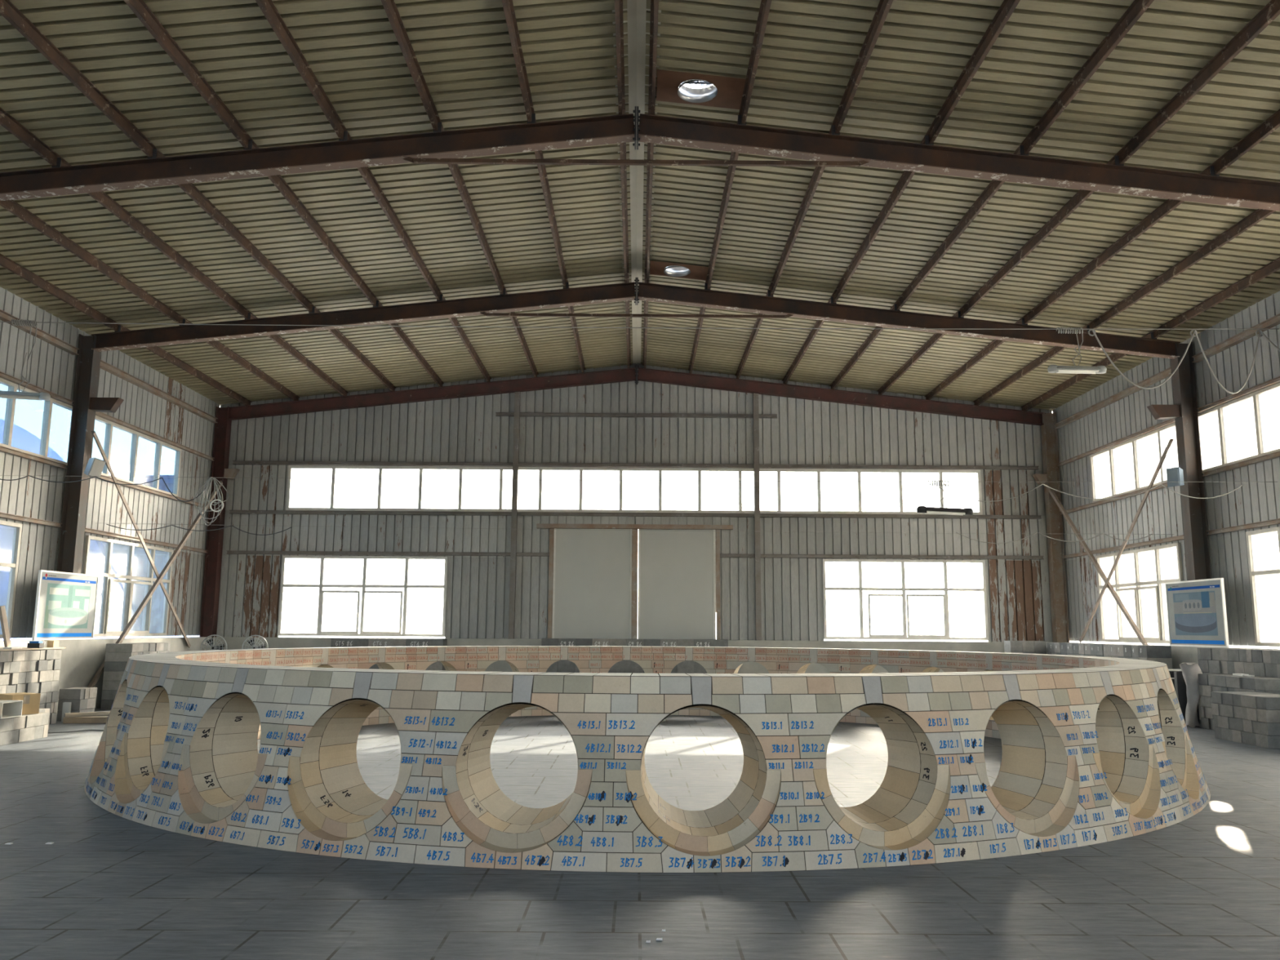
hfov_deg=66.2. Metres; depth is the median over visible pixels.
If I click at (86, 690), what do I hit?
block
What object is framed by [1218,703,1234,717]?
block
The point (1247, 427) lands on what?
window
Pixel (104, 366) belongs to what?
beam
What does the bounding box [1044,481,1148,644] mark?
brace
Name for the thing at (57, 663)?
block
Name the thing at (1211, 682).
block
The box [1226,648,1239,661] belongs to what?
block
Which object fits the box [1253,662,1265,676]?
block
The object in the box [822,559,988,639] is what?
window
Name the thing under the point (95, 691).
block
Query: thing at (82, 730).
cable
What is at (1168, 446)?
brace
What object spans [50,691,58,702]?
block
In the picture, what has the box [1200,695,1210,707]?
block
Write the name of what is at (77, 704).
block
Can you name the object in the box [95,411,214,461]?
beam
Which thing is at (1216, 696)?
block
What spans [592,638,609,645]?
block
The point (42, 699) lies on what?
block
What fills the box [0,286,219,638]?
wall
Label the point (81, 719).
timber beam
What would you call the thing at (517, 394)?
column
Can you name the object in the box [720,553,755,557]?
beam
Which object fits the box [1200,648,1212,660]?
block
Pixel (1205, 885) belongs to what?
floor
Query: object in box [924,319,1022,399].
purlin
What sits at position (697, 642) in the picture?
block
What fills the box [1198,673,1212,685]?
block
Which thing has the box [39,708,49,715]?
block
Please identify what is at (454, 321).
purlin
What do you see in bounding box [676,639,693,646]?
block
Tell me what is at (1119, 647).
block
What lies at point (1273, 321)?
beam
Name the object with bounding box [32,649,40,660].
block
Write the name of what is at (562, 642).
block
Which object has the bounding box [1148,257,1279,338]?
purlin
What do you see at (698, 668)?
block
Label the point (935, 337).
purlin
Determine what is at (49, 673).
block
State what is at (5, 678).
block
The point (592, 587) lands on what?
door
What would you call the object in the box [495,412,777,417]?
girt
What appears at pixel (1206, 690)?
block
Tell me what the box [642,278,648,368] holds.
purlin
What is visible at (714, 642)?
block
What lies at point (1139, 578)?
window
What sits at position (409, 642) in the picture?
block
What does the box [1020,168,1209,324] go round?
purlin
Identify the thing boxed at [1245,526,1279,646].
window
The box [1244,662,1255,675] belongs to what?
block
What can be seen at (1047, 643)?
block
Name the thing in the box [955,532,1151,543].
cable
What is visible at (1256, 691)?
block
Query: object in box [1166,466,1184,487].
switch box
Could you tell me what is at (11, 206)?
purlin
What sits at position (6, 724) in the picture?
block
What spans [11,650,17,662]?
block
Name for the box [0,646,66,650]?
wooden board
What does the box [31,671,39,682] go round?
block
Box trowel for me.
[1232,673,1254,676]
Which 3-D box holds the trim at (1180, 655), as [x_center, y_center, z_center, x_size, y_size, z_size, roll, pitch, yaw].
[10.028,2.188,8.160,0.490,1.250,30.730,0,-9,0]
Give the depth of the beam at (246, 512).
23.70 m
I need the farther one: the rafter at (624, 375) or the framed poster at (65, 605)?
the rafter at (624, 375)
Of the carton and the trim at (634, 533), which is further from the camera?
the trim at (634, 533)
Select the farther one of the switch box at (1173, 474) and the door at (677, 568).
the door at (677, 568)
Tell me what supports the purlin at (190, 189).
on the rafter at (541, 300)
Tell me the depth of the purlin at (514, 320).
21.43 m
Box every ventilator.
[649,260,708,280]
[656,69,746,109]
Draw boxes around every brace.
[87,480,222,687]
[90,430,191,648]
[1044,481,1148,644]
[1079,439,1173,643]
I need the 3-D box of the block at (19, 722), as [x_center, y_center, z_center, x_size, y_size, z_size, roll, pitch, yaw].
[-8.487,3.141,12.697,0.907,0.158,0.275,0,-9,0]
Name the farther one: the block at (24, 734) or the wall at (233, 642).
the wall at (233, 642)
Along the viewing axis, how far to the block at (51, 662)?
15.06 m
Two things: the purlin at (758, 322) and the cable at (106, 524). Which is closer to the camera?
the cable at (106, 524)
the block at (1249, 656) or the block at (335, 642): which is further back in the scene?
the block at (335, 642)
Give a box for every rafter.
[0,106,636,200]
[91,277,636,351]
[226,364,636,420]
[636,106,1279,211]
[636,277,1180,359]
[636,364,1045,425]
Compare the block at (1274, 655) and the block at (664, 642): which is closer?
the block at (1274, 655)
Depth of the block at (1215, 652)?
16.11 m
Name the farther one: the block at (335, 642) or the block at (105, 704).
the block at (335, 642)
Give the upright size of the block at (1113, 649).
0.218 m
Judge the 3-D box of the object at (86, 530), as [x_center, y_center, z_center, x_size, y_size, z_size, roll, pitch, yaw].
[-10.287,1.276,20.484,0.080,0.072,5.650,0,-9,0]
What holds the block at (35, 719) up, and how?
on the block at (24, 734)
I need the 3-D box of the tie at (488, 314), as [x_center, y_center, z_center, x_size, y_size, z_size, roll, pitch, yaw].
[-0.063,-3.057,18.096,5.840,0.128,0.120,0,-9,0]
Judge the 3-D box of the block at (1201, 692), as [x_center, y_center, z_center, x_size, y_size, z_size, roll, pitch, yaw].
[9.174,3.343,15.598,0.506,0.168,0.105,0,-9,0]
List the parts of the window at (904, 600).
sash, sash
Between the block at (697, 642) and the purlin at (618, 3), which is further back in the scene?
the block at (697, 642)
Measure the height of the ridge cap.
0.045 m
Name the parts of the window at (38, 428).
pane, pane, pane, pane, pane, pane, pane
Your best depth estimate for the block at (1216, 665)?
16.06 m
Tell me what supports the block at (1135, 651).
on the block
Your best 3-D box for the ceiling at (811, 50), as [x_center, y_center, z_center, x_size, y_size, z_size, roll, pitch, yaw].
[5.200,-4.616,9.177,10.271,1.198,30.730,0,-9,0]
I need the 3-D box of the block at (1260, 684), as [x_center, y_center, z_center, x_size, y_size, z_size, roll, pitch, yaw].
[9.186,2.952,14.155,0.494,0.168,0.215,0,-9,0]
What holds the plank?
on the wooden board
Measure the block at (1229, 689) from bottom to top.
0.168 m
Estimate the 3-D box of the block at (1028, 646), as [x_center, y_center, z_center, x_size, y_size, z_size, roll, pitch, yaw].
[8.758,3.783,22.312,0.265,0.248,0.395,0,-9,0]
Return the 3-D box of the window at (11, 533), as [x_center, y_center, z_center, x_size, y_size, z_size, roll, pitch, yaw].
[-10.336,1.407,14.522,0.100,1.880,3.400,0,-9,0]
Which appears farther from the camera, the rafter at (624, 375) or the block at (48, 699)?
the rafter at (624, 375)
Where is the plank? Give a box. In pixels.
[0,605,11,647]
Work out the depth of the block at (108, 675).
17.89 m
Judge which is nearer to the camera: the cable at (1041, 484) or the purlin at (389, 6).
the purlin at (389, 6)
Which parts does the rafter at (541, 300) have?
plate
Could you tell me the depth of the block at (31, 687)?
14.57 m
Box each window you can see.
[0,377,182,496]
[0,520,22,638]
[82,535,173,636]
[277,555,448,636]
[285,465,982,515]
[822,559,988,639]
[1089,382,1279,502]
[1096,542,1183,644]
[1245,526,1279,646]
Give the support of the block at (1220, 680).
on the block at (1223, 689)
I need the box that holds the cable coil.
[193,476,228,525]
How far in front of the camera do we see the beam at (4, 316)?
16.83 m
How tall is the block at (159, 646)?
0.152 m
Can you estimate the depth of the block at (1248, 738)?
13.33 m
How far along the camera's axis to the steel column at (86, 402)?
17.76 m
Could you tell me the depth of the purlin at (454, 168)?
15.07 m
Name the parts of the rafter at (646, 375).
plate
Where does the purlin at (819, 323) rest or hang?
attached to the rafter at (690, 296)
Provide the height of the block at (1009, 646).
0.248 m
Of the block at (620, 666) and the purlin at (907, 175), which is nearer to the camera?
the purlin at (907, 175)
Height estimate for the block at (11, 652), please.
0.152 m
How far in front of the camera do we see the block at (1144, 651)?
17.72 m
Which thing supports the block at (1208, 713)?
on the block at (1205, 722)
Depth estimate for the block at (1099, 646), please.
19.49 m
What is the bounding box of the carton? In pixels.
[46,640,58,647]
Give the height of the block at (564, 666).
0.518 m
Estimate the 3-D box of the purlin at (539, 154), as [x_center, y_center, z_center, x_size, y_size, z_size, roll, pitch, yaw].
[-1.361,-4.035,15.254,0.100,0.148,5.992,0,-9,0]
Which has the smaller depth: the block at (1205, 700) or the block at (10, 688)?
the block at (10, 688)
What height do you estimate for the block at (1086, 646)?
0.218 m
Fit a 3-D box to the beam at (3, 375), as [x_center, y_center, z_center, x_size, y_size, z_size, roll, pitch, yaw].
[-10.255,-1.821,14.875,0.080,0.072,5.730,0,-9,0]
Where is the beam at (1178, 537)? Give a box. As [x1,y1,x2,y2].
[1062,534,1184,558]
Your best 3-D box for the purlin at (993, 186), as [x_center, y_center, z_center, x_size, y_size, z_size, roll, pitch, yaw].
[4.746,-3.624,15.210,0.100,0.148,5.992,0,-9,0]
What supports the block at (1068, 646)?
on the block
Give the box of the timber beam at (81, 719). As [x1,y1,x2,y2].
[62,716,107,723]
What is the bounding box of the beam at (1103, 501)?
[1060,482,1167,515]
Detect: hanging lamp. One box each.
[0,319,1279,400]
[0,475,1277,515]
[1047,327,1106,373]
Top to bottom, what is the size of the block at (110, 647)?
0.152 m
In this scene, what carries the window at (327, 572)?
in the wall at (460, 429)
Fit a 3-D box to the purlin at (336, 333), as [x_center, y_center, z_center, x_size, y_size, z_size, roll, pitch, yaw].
[-6.043,-2.669,21.166,0.080,0.131,6.122,0,-9,0]
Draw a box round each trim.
[536,523,733,529]
[547,528,720,639]
[1075,642,1279,719]
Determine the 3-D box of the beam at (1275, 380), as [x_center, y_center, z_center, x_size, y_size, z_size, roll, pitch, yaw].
[10.124,-1.686,14.918,0.080,0.072,5.730,0,-9,0]
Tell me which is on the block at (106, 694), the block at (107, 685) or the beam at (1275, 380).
the block at (107, 685)
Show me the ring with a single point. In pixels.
(1082, 737)
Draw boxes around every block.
[0,650,13,662]
[0,651,8,662]
[0,662,3,673]
[0,673,11,685]
[0,700,22,719]
[0,717,13,732]
[0,729,18,746]
[1,662,10,673]
[1,684,6,693]
[5,684,16,693]
[8,661,20,673]
[9,672,18,684]
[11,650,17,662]
[13,715,26,729]
[15,684,21,693]
[17,650,25,661]
[17,671,26,684]
[17,726,35,742]
[19,649,33,661]
[19,661,30,672]
[20,683,26,693]
[22,713,42,728]
[25,671,32,683]
[26,682,37,693]
[28,660,37,671]
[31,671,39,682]
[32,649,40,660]
[34,724,44,739]
[36,659,48,671]
[36,682,39,693]
[38,671,45,682]
[39,649,46,660]
[39,680,51,693]
[39,703,45,708]
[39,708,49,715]
[39,712,48,725]
[40,692,46,703]
[42,648,62,659]
[43,724,48,737]
[44,649,54,659]
[44,670,53,681]
[44,702,51,713]
[45,692,52,702]
[47,659,53,670]
[49,712,56,724]
[50,680,59,692]
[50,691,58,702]
[50,702,53,713]
[53,659,61,670]
[53,669,59,680]
[53,702,56,712]
[56,709,87,720]
[57,698,88,710]
[58,688,84,699]
[64,688,89,698]
[71,687,95,698]
[86,697,96,709]
[94,687,97,697]
[100,699,114,709]
[101,689,117,699]
[102,671,124,680]
[102,680,120,689]
[103,661,127,671]
[104,652,137,662]
[105,643,137,652]
[128,643,143,652]
[137,642,164,651]
[142,643,149,651]
[148,643,155,651]
[149,642,168,650]
[330,638,368,647]
[368,638,407,646]
[368,663,379,669]
[405,638,447,646]
[425,661,445,671]
[541,638,558,645]
[546,661,558,672]
[557,659,574,672]
[558,638,575,645]
[574,663,579,672]
[575,638,592,645]
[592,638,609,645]
[608,638,626,645]
[608,660,626,672]
[626,639,643,646]
[626,660,643,672]
[643,639,660,646]
[660,639,676,646]
[671,665,676,673]
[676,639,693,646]
[676,660,693,673]
[693,639,711,646]
[693,661,706,673]
[711,639,728,646]
[1004,640,1022,652]
[1022,640,1034,652]
[1034,640,1046,652]
[1046,642,1049,652]
[1048,642,1054,652]
[1054,642,1075,653]
[1060,643,1066,653]
[1066,643,1073,653]
[1072,643,1079,653]
[1078,643,1101,654]
[1084,643,1090,654]
[1089,644,1097,654]
[1096,644,1103,655]
[1102,644,1126,655]
[1109,644,1116,656]
[1115,644,1123,656]
[1123,644,1152,657]
[1131,644,1142,657]
[1137,645,1171,657]
[1138,657,1172,668]
[1197,648,1200,659]
[1198,659,1209,672]
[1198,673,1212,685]
[1199,684,1203,695]
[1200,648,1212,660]
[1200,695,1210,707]
[1200,706,1205,717]
[1200,717,1210,729]
[1202,684,1212,696]
[1204,706,1213,719]
[1207,674,1232,685]
[1208,660,1213,672]
[1209,718,1214,729]
[1211,648,1232,660]
[1211,685,1221,691]
[1211,691,1263,704]
[1211,702,1219,715]
[1212,660,1221,673]
[1213,715,1217,726]
[1214,675,1234,687]
[1214,726,1222,739]
[1217,715,1229,728]
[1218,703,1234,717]
[1219,648,1227,661]
[1220,660,1227,674]
[1221,686,1227,691]
[1221,692,1271,705]
[1221,728,1232,741]
[1225,675,1271,688]
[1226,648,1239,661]
[1226,661,1235,674]
[1227,687,1234,691]
[1228,716,1243,731]
[1231,729,1242,742]
[1232,693,1279,706]
[1233,706,1247,719]
[1234,661,1244,673]
[1234,688,1241,691]
[1238,648,1257,662]
[1240,676,1279,689]
[1240,688,1255,691]
[1240,694,1279,708]
[1240,731,1256,746]
[1242,719,1253,733]
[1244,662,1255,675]
[1245,649,1252,662]
[1246,707,1257,721]
[1251,649,1262,662]
[1252,720,1279,735]
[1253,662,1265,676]
[1254,678,1279,690]
[1255,689,1279,693]
[1255,733,1279,748]
[1256,696,1279,710]
[1256,708,1279,722]
[1262,649,1279,663]
[1264,662,1277,677]
[1270,650,1279,663]
[1276,663,1279,677]
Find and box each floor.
[0,707,1279,959]
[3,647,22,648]
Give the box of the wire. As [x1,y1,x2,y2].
[124,523,1173,534]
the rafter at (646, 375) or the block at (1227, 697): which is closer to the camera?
the block at (1227, 697)
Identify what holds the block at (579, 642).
on the block at (576, 670)
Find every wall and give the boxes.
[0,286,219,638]
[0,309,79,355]
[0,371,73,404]
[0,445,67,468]
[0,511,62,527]
[0,636,214,714]
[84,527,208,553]
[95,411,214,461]
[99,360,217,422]
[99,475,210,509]
[214,636,1047,673]
[216,363,1053,642]
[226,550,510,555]
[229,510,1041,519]
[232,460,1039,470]
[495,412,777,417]
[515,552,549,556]
[1052,290,1279,645]
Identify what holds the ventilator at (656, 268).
on the ceiling at (811, 50)
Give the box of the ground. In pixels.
[355,635,1279,648]
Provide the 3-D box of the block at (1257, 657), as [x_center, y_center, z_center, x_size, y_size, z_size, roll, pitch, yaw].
[9.602,2.704,15.049,0.280,0.192,0.245,0,-9,0]
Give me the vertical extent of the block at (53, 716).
0.162 m
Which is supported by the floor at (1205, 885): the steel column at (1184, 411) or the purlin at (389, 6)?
the steel column at (1184, 411)
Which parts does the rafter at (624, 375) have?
plate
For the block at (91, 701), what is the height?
0.162 m
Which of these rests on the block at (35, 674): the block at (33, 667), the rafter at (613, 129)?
the block at (33, 667)
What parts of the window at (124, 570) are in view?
pane, pane, pane, sash, pane, pane, sash, pane, pane, pane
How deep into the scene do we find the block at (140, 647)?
18.27 m
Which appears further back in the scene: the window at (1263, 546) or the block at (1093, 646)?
the block at (1093, 646)
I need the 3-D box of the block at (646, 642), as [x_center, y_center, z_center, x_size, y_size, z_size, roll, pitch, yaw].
[0.265,3.757,22.441,0.380,0.232,0.395,0,-9,0]
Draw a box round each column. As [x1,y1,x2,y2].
[56,333,124,573]
[199,406,239,636]
[508,391,520,639]
[752,393,761,640]
[1031,412,1069,642]
[1146,342,1211,580]
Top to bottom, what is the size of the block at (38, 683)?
0.162 m
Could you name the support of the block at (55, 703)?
on the block at (53, 716)
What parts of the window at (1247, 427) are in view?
pane, pane, pane, pane, pane, pane, pane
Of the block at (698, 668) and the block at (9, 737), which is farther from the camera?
the block at (698, 668)
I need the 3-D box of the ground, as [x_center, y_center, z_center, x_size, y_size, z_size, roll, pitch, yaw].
[-0.179,7.806,39.273,320.000,0.250,320.000,0,-9,0]
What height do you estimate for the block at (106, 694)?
0.168 m
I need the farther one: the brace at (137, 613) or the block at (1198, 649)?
the brace at (137, 613)
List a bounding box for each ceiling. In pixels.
[0,0,632,405]
[640,0,1279,410]
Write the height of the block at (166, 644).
0.152 m
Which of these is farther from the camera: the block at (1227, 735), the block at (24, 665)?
the block at (24, 665)
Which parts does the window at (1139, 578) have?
pane, pane, pane, sash, pane, pane, sash, pane, pane, pane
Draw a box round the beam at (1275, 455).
[1201,450,1279,476]
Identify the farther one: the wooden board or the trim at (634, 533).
the trim at (634, 533)
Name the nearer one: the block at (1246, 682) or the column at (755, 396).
the block at (1246, 682)
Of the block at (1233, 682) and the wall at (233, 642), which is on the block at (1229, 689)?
the block at (1233, 682)
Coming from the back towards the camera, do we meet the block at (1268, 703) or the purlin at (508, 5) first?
the block at (1268, 703)
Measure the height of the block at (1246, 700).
0.162 m
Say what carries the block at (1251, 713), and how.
on the block at (1259, 727)
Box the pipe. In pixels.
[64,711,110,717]
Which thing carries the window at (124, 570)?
in the wall at (51, 368)
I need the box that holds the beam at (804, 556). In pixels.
[760,554,1044,559]
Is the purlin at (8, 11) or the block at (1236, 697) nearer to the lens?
the purlin at (8, 11)
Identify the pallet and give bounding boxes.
[1168,668,1182,677]
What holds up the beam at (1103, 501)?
attached to the wall at (1161, 513)
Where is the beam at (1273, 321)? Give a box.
[1191,313,1279,362]
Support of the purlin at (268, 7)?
on the rafter at (613, 129)
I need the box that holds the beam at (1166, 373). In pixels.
[1053,367,1171,428]
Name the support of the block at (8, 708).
on the block at (6, 724)
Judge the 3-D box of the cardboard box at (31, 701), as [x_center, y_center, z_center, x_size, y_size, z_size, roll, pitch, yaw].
[-8.292,2.982,13.075,0.383,0.262,0.360,-4,-10,28]
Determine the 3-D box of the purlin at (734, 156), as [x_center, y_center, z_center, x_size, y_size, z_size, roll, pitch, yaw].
[1.259,-4.018,15.259,0.100,0.148,5.992,0,-9,0]
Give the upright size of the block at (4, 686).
0.162 m
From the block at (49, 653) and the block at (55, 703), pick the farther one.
the block at (55, 703)
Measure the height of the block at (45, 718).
0.158 m
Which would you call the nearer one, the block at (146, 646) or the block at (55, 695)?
the block at (55, 695)
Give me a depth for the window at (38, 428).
18.54 m
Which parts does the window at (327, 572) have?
pane, pane, sash, pane, pane, sash, pane, pane, pane, pane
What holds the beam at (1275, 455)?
attached to the wall at (1161, 513)
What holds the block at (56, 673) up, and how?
on the block at (55, 684)
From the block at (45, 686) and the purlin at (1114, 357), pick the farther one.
the purlin at (1114, 357)
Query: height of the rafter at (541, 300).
1.430 m
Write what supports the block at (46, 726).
on the floor at (1205, 885)
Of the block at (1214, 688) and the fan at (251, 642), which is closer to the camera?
the block at (1214, 688)
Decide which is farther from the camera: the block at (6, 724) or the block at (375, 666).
the block at (375, 666)
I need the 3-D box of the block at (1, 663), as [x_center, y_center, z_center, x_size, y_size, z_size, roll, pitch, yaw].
[-9.435,2.641,13.771,0.810,0.158,0.255,0,-9,0]
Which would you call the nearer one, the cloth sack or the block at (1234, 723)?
the block at (1234, 723)
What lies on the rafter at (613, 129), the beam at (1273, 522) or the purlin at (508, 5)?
the purlin at (508, 5)
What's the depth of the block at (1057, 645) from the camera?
21.44 m
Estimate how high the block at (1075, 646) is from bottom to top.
0.218 m
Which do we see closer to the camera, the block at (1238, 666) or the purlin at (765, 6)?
the purlin at (765, 6)
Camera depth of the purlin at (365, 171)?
14.91 m
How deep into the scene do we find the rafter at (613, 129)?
12.18 m
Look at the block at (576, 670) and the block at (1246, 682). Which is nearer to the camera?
the block at (1246, 682)
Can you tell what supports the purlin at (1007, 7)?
on the rafter at (655, 129)
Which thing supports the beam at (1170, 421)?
attached to the wall at (1161, 513)
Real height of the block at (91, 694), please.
0.162 m
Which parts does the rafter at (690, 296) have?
plate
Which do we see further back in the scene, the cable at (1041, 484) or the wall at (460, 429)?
the wall at (460, 429)
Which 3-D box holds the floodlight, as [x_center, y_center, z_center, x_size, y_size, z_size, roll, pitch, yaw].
[-9.832,-0.201,17.633,0.334,0.372,0.274,-5,-10,30]
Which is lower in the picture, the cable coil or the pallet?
the pallet
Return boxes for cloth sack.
[1179,662,1202,727]
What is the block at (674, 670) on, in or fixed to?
on the block
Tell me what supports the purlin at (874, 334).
attached to the rafter at (690, 296)
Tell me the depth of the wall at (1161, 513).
18.80 m
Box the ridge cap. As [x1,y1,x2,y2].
[612,0,662,364]
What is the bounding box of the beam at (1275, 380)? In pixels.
[1196,376,1279,412]
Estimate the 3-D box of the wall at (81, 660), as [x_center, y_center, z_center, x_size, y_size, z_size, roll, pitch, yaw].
[-10.181,2.055,8.117,0.490,1.250,30.730,0,-9,0]
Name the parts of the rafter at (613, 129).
plate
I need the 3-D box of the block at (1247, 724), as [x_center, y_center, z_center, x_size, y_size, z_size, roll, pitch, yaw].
[8.585,3.351,13.355,0.634,0.162,0.195,0,-9,0]
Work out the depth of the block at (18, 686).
14.25 m
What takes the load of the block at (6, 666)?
on the block at (5, 678)
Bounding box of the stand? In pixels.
[1173,671,1199,724]
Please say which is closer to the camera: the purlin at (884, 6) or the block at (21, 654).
the purlin at (884, 6)
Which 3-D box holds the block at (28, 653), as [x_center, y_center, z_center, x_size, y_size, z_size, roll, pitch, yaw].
[-9.432,2.591,14.492,0.817,0.152,0.185,0,-9,0]
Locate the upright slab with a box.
[61,702,71,722]
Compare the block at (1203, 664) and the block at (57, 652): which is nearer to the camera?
the block at (57, 652)
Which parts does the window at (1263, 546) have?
pane, pane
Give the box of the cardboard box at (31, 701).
[0,692,40,714]
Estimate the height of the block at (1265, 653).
0.192 m
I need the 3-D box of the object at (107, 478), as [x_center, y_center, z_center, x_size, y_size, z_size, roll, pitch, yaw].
[-10.281,0.237,20.642,0.080,0.072,5.650,0,-9,0]
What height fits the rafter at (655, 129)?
1.430 m
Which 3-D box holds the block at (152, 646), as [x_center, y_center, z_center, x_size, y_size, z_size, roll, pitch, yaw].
[-9.548,3.195,18.744,0.472,0.152,0.235,0,-9,0]
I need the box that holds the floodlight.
[84,457,106,479]
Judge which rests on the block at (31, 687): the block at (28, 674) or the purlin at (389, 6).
the block at (28, 674)
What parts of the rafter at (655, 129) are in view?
plate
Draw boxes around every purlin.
[0,0,159,158]
[0,106,64,167]
[0,200,186,325]
[0,253,123,332]
[61,160,252,319]
[120,326,252,405]
[124,0,254,149]
[156,151,315,313]
[185,320,299,400]
[250,314,348,395]
[252,142,379,306]
[255,0,349,141]
[314,307,395,391]
[346,134,443,301]
[378,302,444,386]
[381,0,442,132]
[441,125,506,294]
[442,295,491,382]
[502,0,535,123]
[505,289,538,377]
[533,119,568,288]
[567,284,585,373]
[614,0,625,115]
[619,108,629,283]
[625,277,631,368]
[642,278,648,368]
[644,109,653,283]
[648,0,658,115]
[688,284,706,373]
[705,120,738,289]
[734,292,768,378]
[737,0,771,124]
[767,128,831,297]
[782,298,831,383]
[829,305,894,389]
[830,137,925,303]
[831,0,893,134]
[876,312,958,394]
[893,148,1020,311]
[924,0,1020,145]
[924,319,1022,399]
[956,158,1115,317]
[973,326,1087,405]
[1017,0,1154,155]
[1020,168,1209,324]
[1020,333,1151,410]
[1084,208,1275,332]
[1111,0,1279,165]
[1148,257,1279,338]
[1206,109,1279,175]
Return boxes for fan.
[200,634,226,650]
[241,635,268,648]
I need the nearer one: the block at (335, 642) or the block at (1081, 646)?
the block at (1081, 646)
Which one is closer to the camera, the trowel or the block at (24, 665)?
the block at (24, 665)
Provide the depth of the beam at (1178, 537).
20.09 m
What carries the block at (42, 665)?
on the block at (42, 673)
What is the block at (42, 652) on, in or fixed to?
on the block at (42, 665)
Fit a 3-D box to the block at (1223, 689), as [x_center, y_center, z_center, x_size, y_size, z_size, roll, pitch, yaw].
[9.172,3.248,14.970,0.513,0.168,0.155,0,-9,0]
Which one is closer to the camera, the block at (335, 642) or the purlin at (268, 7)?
the purlin at (268, 7)
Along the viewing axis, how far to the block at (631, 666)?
22.17 m
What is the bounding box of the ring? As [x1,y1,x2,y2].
[84,645,1210,872]
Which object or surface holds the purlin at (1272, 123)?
on the rafter at (655, 129)
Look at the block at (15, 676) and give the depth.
14.14 m
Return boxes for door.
[551,528,631,639]
[637,528,715,639]
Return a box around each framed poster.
[31,569,98,640]
[1164,577,1229,648]
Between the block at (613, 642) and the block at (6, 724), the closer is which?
the block at (6, 724)
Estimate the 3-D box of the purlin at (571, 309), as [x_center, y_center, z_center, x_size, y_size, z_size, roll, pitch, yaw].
[-1.380,-3.134,21.251,0.080,0.131,6.122,0,-9,0]
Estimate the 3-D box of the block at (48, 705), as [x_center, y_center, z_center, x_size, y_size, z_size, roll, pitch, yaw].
[-9.436,3.482,14.968,0.824,0.162,0.135,0,-9,0]
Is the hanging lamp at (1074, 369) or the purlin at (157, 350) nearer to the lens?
the hanging lamp at (1074, 369)
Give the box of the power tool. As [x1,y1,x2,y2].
[26,638,45,648]
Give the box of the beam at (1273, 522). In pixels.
[1206,518,1279,534]
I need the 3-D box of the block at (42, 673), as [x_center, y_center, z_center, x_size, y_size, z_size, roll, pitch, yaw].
[-9.432,2.963,14.814,0.824,0.162,0.135,0,-9,0]
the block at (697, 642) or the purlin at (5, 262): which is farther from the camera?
the block at (697, 642)
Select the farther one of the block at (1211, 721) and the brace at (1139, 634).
the brace at (1139, 634)
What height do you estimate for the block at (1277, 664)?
0.208 m
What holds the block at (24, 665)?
on the block at (22, 676)
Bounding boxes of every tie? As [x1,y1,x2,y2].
[402,154,870,167]
[479,310,794,318]
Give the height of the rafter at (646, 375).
1.430 m
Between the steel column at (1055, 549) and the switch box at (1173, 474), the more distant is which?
the steel column at (1055, 549)
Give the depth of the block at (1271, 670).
14.69 m
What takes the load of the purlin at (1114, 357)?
attached to the rafter at (690, 296)
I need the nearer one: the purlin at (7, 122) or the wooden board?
the purlin at (7, 122)
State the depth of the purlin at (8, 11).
10.40 m
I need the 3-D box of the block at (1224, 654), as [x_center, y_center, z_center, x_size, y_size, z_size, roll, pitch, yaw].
[9.600,2.832,15.894,0.281,0.192,0.195,0,-9,0]
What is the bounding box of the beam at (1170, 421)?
[1057,418,1175,466]
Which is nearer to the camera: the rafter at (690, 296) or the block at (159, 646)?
the rafter at (690, 296)
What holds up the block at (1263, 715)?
on the block at (1259, 727)
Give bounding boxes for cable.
[0,475,213,502]
[48,729,103,733]
[106,524,292,535]
[936,484,1243,502]
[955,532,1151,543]
[1088,329,1279,394]
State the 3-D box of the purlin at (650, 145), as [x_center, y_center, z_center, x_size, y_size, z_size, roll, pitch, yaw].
[0.135,-4.153,15.276,0.080,0.131,5.992,0,-9,0]
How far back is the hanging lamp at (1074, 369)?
15.43 m
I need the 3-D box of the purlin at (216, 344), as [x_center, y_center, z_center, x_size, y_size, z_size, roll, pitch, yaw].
[-8.404,-2.434,21.123,0.080,0.131,6.122,0,-9,0]
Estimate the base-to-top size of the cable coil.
0.774 m
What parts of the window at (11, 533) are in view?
pane, pane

